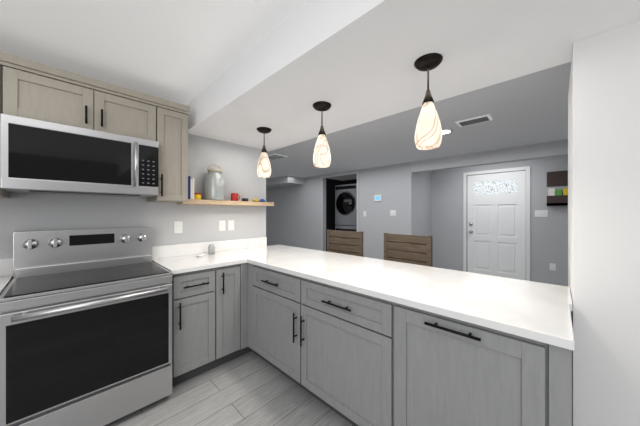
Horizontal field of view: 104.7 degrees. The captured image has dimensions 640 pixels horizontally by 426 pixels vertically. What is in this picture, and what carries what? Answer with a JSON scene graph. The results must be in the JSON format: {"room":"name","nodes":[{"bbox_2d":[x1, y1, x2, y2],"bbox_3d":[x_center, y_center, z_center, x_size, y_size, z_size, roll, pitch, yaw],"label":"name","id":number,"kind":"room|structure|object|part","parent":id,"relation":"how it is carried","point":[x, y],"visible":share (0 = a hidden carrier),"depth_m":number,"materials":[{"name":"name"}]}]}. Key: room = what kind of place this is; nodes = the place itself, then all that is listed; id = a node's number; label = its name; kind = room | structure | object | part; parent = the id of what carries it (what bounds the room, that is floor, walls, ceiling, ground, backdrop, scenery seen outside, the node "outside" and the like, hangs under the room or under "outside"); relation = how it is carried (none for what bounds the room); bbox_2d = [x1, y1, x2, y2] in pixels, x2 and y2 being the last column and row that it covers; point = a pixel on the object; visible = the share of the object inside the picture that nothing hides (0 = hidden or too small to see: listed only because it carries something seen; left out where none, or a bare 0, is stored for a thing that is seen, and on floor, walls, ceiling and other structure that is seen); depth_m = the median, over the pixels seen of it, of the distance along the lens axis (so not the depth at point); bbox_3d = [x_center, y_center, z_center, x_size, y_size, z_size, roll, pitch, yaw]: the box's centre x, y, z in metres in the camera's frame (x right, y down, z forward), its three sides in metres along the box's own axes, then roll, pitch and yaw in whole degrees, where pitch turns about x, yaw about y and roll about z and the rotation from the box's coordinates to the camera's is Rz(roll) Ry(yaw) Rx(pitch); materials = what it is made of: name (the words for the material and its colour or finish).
{"room":"kitchen","nodes":[
{"label":"kitchen","id":0,"kind":"room"},
{"bbox_2d":[0,273,12,292],"bbox_3d":[-2.268,0.437,1.046,0.631,0.035,1.171,0,0,44],"label":"countertop","id":1,"kind":"structure","parent":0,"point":[4,281],"depth_m":1.52,"materials":[{"name":"white stone"}]},
{"bbox_2d":[0,134,265,258],"bbox_3d":[-2.746,0.140,1.109,0.140,2.400,5.800,0,0,44],"label":"wall","id":2,"kind":"structure","parent":0,"point":[237,164],"depth_m":2.40,"materials":[{"name":"paint"}]},
{"bbox_2d":[0,188,9,197],"bbox_3d":[-2.188,-0.517,1.339,0.341,0.836,0.602,0,0,44],"label":"upper cabinet","id":3,"kind":"object","parent":2,"relation":"attached to","point":[3,193],"depth_m":1.55,"materials":[{"name":"beige wood"}]},
{"bbox_2d":[0,51,159,142],"bbox_3d":[-1.712,-0.752,1.836,0.341,0.366,0.771,0,0,44],"label":"upper cabinet","id":4,"kind":"object","parent":2,"relation":"attached to","point":[30,89],"depth_m":1.65,"materials":[{"name":"beige wood"}]},
{"bbox_2d":[0,113,157,196],"bbox_3d":[-1.671,-0.350,1.798,0.452,0.429,0.768,0,0,44],"label":"microwave","id":5,"kind":"object","parent":4,"relation":"attached to","point":[40,157],"visible":1,"depth_m":1.61,"materials":[{"name":"silver metal"}]},
{"bbox_3d":[-1.363,-0.357,1.826,0.047,0.325,0.022,0,0,44],"label":"handle","id":6,"kind":"part","parent":5,"relation":"part of","materials":[{"name":"silver metal"}]},
{"bbox_2d":[0,237,266,276],"bbox_3d":[-1.789,0.362,1.990,0.019,0.115,3.196,0,0,44],"label":"backsplash","id":7,"kind":"structure","parent":2,"relation":"attached to","point":[6,264],"depth_m":2.49,"materials":[{"name":"white stone"}]},
{"bbox_2d":[147,98,189,202],"bbox_3d":[-1.362,-0.517,2.201,0.341,0.836,0.237,0,0,44],"label":"upper cabinet","id":8,"kind":"object","parent":2,"relation":"attached to","point":[173,145],"depth_m":2.09,"materials":[{"name":"beige wood"}]},
{"bbox_2d":[174,221,181,232],"bbox_3d":[-1.388,0.140,2.419,0.006,0.115,0.075,0,0,44],"label":"outlet","id":9,"kind":"object","parent":2,"relation":"attached to","point":[176,227],"visible":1,"depth_m":2.41,"materials":[{"name":"white plastic"}]},
{"bbox_2d":[219,220,225,230],"bbox_3d":[-1.084,0.140,2.736,0.006,0.115,0.075,0,0,44],"label":"light switch","id":10,"kind":"object","parent":2,"relation":"attached to","point":[221,223],"visible":1,"depth_m":2.74,"materials":[{"name":"white plastic"}]},
{"bbox_2d":[176,199,273,205],"bbox_3d":[-0.979,-0.107,2.712,0.187,0.045,1.021,0,0,44],"label":"floating shelf","id":11,"kind":"object","parent":2,"relation":"attached to","point":[216,202],"visible":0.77,"depth_m":2.56,"materials":[{"name":"brown wood"}]},
{"bbox_2d":[188,176,190,198],"bbox_3d":[-1.284,-0.239,2.374,0.160,0.215,0.020,0,0,44],"label":"books","id":12,"kind":"object","parent":11,"relation":"on","point":[189,187],"visible":0.36,"depth_m":2.32,"materials":[{"name":"blue paper"}]},
{"bbox_2d":[191,178,193,198],"bbox_3d":[-1.267,-0.232,2.399,0.150,0.200,0.034,0,0,44],"label":"books","id":13,"kind":"object","parent":11,"relation":"on","point":[192,188],"visible":0.39,"depth_m":2.35,"materials":[{"name":"white paper"}]},
{"bbox_2d":[194,193,200,199],"bbox_3d":[-1.215,-0.165,2.446,0.074,0.066,0.074,0,0,44],"label":"candle tin","id":14,"kind":"object","parent":11,"relation":"on","point":[197,196],"visible":0.75,"depth_m":2.42,"materials":[{"name":"yellow metal"}]},
{"bbox_2d":[204,164,224,199],"bbox_3d":[-1.097,-0.319,2.576,0.196,0.375,0.196,0,0,44],"label":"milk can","id":15,"kind":"object","parent":11,"relation":"on","point":[214,185],"visible":0.94,"depth_m":2.50,"materials":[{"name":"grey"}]},
{"bbox_3d":[-1.097,-0.466,2.576,0.140,0.082,0.160,0,0,44],"label":"lid","id":16,"kind":"part","parent":15,"relation":"part of","materials":[{"name":"beige metal"}]},
{"bbox_2d":[231,193,239,200],"bbox_3d":[-0.939,-0.174,2.748,0.080,0.085,0.107,0,0,44],"label":"mug","id":17,"kind":"object","parent":11,"relation":"on","point":[234,196],"visible":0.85,"depth_m":2.71,"materials":[{"name":"red ceramic"}]},
{"bbox_2d":[228,220,233,229],"bbox_3d":[-1.011,0.140,2.812,0.006,0.115,0.075,0,0,44],"label":"outlet","id":18,"kind":"object","parent":2,"relation":"attached to","point":[229,225],"visible":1,"depth_m":2.80,"materials":[{"name":"white plastic"}]},
{"bbox_2d":[0,0,305,104],"bbox_3d":[-1.274,-1.100,-0.967,5.140,0.080,4.840,0,0,44],"label":"ceiling","id":19,"kind":"structure","parent":0,"point":[184,52],"depth_m":1.48,"materials":[{"name":"paint"}]},
{"bbox_2d":[187,0,639,151],"bbox_3d":[0.754,-0.970,1.147,5.140,0.340,1.020,0,0,44],"label":"soffit","id":20,"kind":"structure","parent":19,"relation":"attached to","point":[351,62],"depth_m":1.31,"materials":[{"name":"paint"}]},
{"bbox_2d":[257,127,271,177],"bbox_3d":[-0.534,-0.572,2.362,0.140,0.454,0.140,0,0,44],"label":"pendant light","id":21,"kind":"object","parent":20,"relation":"hanging from","point":[264,168],"visible":1,"depth_m":2.32,"materials":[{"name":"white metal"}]},
{"bbox_3d":[-0.534,-0.462,2.362,0.134,0.233,0.134,0,0,44],"label":"lamp shade","id":22,"kind":"part","parent":21,"relation":"part of","materials":[{"name":"white glass"}]},
{"bbox_2d":[313,101,330,167],"bbox_3d":[0.015,-0.572,1.836,0.140,0.454,0.140,0,0,44],"label":"pendant light","id":23,"kind":"object","parent":20,"relation":"hanging from","point":[321,156],"visible":1,"depth_m":1.79,"materials":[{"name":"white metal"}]},
{"bbox_3d":[0.015,-0.462,1.836,0.134,0.233,0.134,0,0,44],"label":"lamp shade","id":24,"kind":"part","parent":23,"relation":"part of","materials":[{"name":"white glass"}]},
{"bbox_2d":[414,53,442,149],"bbox_3d":[0.570,-0.572,1.303,0.140,0.454,0.140,0,0,44],"label":"pendant light","id":25,"kind":"object","parent":20,"relation":"hanging from","point":[428,133],"visible":1,"depth_m":1.26,"materials":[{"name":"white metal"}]},
{"bbox_3d":[0.570,-0.462,1.303,0.134,0.233,0.134,0,0,44],"label":"lamp shade","id":26,"kind":"part","parent":25,"relation":"part of","materials":[{"name":"white glass"}]},
{"bbox_2d":[105,351,352,425],"bbox_3d":[-1.264,1.370,3.637,11.500,0.060,11.500,0,0,44],"label":"floor","id":27,"kind":"structure","parent":0,"point":[250,388],"depth_m":1.74,"materials":[{"name":"grey wood"}]},
{"bbox_2d":[0,227,172,425],"bbox_3d":[-1.539,0.733,1.701,0.724,1.215,0.775,0,0,44],"label":"range","id":28,"kind":"object","parent":27,"relation":"on","point":[85,327],"visible":1,"depth_m":1.51,"materials":[{"name":"silver metal"}]},
{"bbox_2d":[3,261,169,297],"bbox_3d":[-1.530,0.425,1.692,0.530,0.004,0.735,0,0,44],"label":"cooktop","id":29,"kind":"object","parent":28,"relation":"in","point":[29,285],"depth_m":1.62,"materials":[{"name":"black glass"}]},
{"bbox_2d":[167,269,223,386],"bbox_3d":[-1.192,0.899,2.187,0.606,0.884,0.399,0,0,44],"label":"base cabinet","id":30,"kind":"object","parent":27,"relation":"on","point":[197,298],"depth_m":1.98,"materials":[{"name":"grey wood"}]},
{"bbox_2d":[152,253,247,272],"bbox_3d":[-1.108,0.438,2.256,0.631,0.034,0.615,0,0,44],"label":"countertop","id":31,"kind":"structure","parent":30,"relation":"on","point":[192,263],"depth_m":2.14,"materials":[{"name":"white stone"}]},
{"bbox_2d":[208,244,214,253],"bbox_3d":[-1.114,0.369,2.537,0.068,0.099,0.067,0,0,44],"label":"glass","id":32,"kind":"object","parent":31,"relation":"on","point":[211,248],"visible":1,"depth_m":2.51,"materials":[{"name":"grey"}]},
{"bbox_2d":[224,265,239,362],"bbox_3d":[-1.006,0.899,2.380,0.606,0.884,0.377,0,0,44],"label":"base cabinet","id":33,"kind":"object","parent":27,"relation":"on","point":[231,272],"depth_m":2.19,"materials":[{"name":"grey wood"}]},
{"bbox_2d":[256,265,307,391],"bbox_3d":[-0.144,0.899,2.202,0.705,0.884,0.600,0,0,44],"label":"base cabinet","id":34,"kind":"object","parent":27,"relation":"on","point":[281,299],"depth_m":1.94,"materials":[{"name":"grey wood"}]},
{"bbox_2d":[327,230,362,256],"bbox_3d":[0.181,0.782,3.006,0.581,1.115,0.458,0,0,44],"label":"bar stool","id":35,"kind":"object","parent":27,"relation":"on","point":[347,242],"visible":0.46,"depth_m":3.12,"materials":[{"name":"brown wood"}]},
{"bbox_2d":[335,183,356,231],"bbox_3d":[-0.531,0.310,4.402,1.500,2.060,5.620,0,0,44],"label":"dryer","id":36,"kind":"object","parent":27,"relation":"on","point":[345,207],"visible":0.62,"depth_m":6.16,"materials":[{"name":"grey metal"}]},
{"bbox_2d":[308,281,407,425],"bbox_3d":[0.330,0.899,1.748,0.852,0.884,0.600,0,0,44],"label":"base cabinet","id":37,"kind":"object","parent":27,"relation":"on","point":[353,340],"depth_m":1.44,"materials":[{"name":"grey wood"}]},
{"bbox_2d":[384,233,432,266],"bbox_3d":[0.772,0.782,2.467,0.554,1.115,0.448,0,0,44],"label":"bar stool","id":38,"kind":"object","parent":27,"relation":"on","point":[413,249],"visible":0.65,"depth_m":2.56,"materials":[{"name":"brown wood"}]},
{"bbox_2d":[408,297,572,425],"bbox_3d":[0.798,0.899,1.299,0.716,0.884,0.600,0,0,44],"label":"base cabinet","id":39,"kind":"object","parent":27,"relation":"on","point":[460,373],"depth_m":1.02,"materials":[{"name":"grey wood"}]},
{"bbox_2d":[220,245,574,352],"bbox_3d":[0.144,0.437,2.054,2.718,0.035,0.835,0,0,44],"label":"countertop","id":40,"kind":"structure","parent":39,"relation":"on","point":[530,310],"depth_m":1.37,"materials":[{"name":"white stone"}]},
{"bbox_2d":[326,179,341,250],"bbox_3d":[0.232,0.190,6.975,0.100,2.300,1.050,0,0,44],"label":"wall","id":41,"kind":"structure","parent":0,"point":[330,203],"depth_m":6.97,"materials":[{"name":"grey paint"}]},
{"bbox_2d":[266,162,413,259],"bbox_3d":[-0.837,0.190,7.189,7.200,2.300,0.120,0,0,44],"label":"wall","id":42,"kind":"structure","parent":0,"point":[293,216],"depth_m":5.41,"materials":[{"name":"grey paint"}]},
{"bbox_2d":[321,171,358,250],"bbox_3d":[0.445,0.205,5.868,1.140,2.270,0.011,0,0,44],"label":"trim","id":43,"kind":"structure","parent":42,"relation":"attached to","point":[342,174],"depth_m":5.95,"materials":[{"name":"paint"}]},
{"bbox_2d":[374,195,381,200],"bbox_3d":[1.203,-0.310,5.134,0.160,0.130,0.021,0,0,44],"label":"thermostat","id":44,"kind":"object","parent":42,"relation":"attached to","point":[377,197],"visible":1,"depth_m":5.12,"materials":[{"name":"white plastic"}]},
{"bbox_2d":[390,210,395,215],"bbox_3d":[1.449,0.000,4.906,0.120,0.115,0.010,0,0,44],"label":"light switch","id":45,"kind":"object","parent":42,"relation":"attached to","point":[392,212],"visible":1,"depth_m":4.90,"materials":[{"name":"white plastic"}]},
{"bbox_2d":[411,139,567,172],"bbox_3d":[3.320,-0.865,3.217,4.300,0.190,0.140,0,0,44],"label":"header","id":46,"kind":"object","parent":42,"relation":"attached to","point":[559,148],"visible":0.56,"depth_m":3.75,"materials":[{"name":"paint"}]},
{"bbox_2d":[342,179,356,184],"bbox_3d":[1.225,0.190,6.861,1.690,2.300,0.100,0,0,44],"label":"wall","id":47,"kind":"structure","parent":0,"point":[352,181],"depth_m":7.15,"materials":[{"name":"grey paint"}]},
{"bbox_2d":[266,62,570,180],"bbox_3d":[0.764,-1.050,5.752,11.500,0.180,5.640,0,0,44],"label":"ceiling","id":48,"kind":"structure","parent":0,"point":[529,109],"depth_m":2.91,"materials":[{"name":"paint"}]},
{"bbox_2d":[268,154,287,159],"bbox_3d":[-0.781,-0.952,4.213,0.400,0.015,0.260,0,0,44],"label":"ceiling vent","id":49,"kind":"object","parent":48,"relation":"in","point":[274,156],"visible":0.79,"depth_m":4.14,"materials":[{"name":"silver metal"}]},
{"bbox_2d":[266,176,303,188],"bbox_3d":[-2.151,-0.870,7.986,4.200,0.180,0.550,0,0,44],"label":"bulkhead","id":50,"kind":"object","parent":48,"relation":"attached to","point":[282,181],"visible":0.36,"depth_m":6.66,"materials":[{"name":"paint"}]},
{"bbox_2d":[442,129,452,133],"bbox_3d":[1.460,-0.952,2.895,0.170,0.015,0.170,0,0,44],"label":"recessed light","id":51,"kind":"object","parent":48,"relation":"in","point":[445,131],"visible":0.6,"depth_m":2.86,"materials":[{"name":"white"}]},
{"bbox_2d":[455,114,492,126],"bbox_3d":[1.594,-0.952,2.558,0.300,0.015,0.180,0,0,44],"label":"ceiling vent","id":52,"kind":"object","parent":48,"relation":"in","point":[475,120],"visible":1,"depth_m":2.53,"materials":[{"name":"silver metal"}]},
{"bbox_2d":[414,171,431,235],"bbox_3d":[2.092,0.190,5.129,0.120,2.300,0.900,0,0,44],"label":"wall","id":53,"kind":"structure","parent":0,"point":[422,180],"depth_m":5.08,"materials":[{"name":"grey paint"}]},
{"bbox_2d":[432,156,567,285],"bbox_3d":[3.997,0.190,4.009,4.420,2.300,0.120,0,0,44],"label":"wall","id":54,"kind":"structure","parent":0,"point":[548,239],"depth_m":4.25,"materials":[{"name":"grey paint"}]},
{"bbox_2d":[467,170,525,279],"bbox_3d":[3.296,0.291,4.657,0.902,2.074,0.045,0,0,44],"label":"front door","id":55,"kind":"structure","parent":54,"relation":"in","point":[496,242],"depth_m":4.61,"materials":[{"name":"white"}]},
{"bbox_2d":[469,179,516,232],"bbox_3d":[3.227,-0.103,4.646,0.752,1.010,0.097,0,0,44],"label":"window","id":56,"kind":"structure","parent":55,"relation":"attached to","point":[498,186],"depth_m":4.64,"materials":[{"name":"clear glass"}]},
{"bbox_3d":[2.973,0.297,4.879,0.063,0.210,0.082,0,0,44],"label":"knob","id":57,"kind":"part","parent":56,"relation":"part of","materials":[{"name":"silver metal"}]},
{"bbox_3d":[3.287,-0.485,4.649,0.668,0.246,0.009,0,0,44],"label":"glass","id":58,"kind":"part","parent":56,"relation":"part of","materials":[{"name":"white glass"}]},
{"bbox_2d":[463,166,529,280],"bbox_3d":[3.260,0.265,4.620,1.030,2.150,0.017,0,0,44],"label":"door frame","id":59,"kind":"structure","parent":54,"relation":"attached to","point":[527,168],"depth_m":4.48,"materials":[{"name":"white wood"}]},
{"bbox_2d":[535,210,547,216],"bbox_3d":[3.735,0.010,4.169,0.165,0.115,0.010,0,0,44],"label":"light switch","id":60,"kind":"object","parent":54,"relation":"attached to","point":[541,213],"visible":1,"depth_m":4.17,"materials":[{"name":"white plastic"}]},
{"bbox_2d":[550,263,555,270],"bbox_3d":[3.836,0.890,4.073,0.075,0.115,0.008,0,0,44],"label":"outlet","id":61,"kind":"object","parent":54,"relation":"attached to","point":[552,266],"visible":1,"depth_m":4.07,"materials":[{"name":"white plastic"}]},
{"bbox_2d":[547,170,567,205],"bbox_3d":[3.877,-0.400,3.971,0.340,0.560,0.099,0,0,44],"label":"wall shelf","id":62,"kind":"object","parent":54,"relation":"attached to","point":[557,178],"depth_m":3.99,"materials":[{"name":"brown wood"}]},
{"bbox_2d":[568,21,639,425],"bbox_3d":[1.973,0.270,0.920,1.465,2.140,0.740,0,0,44],"label":"wall","id":63,"kind":"structure","parent":0,"point":[604,185],"depth_m":1.09,"materials":[{"name":"white paint"}]}
]}

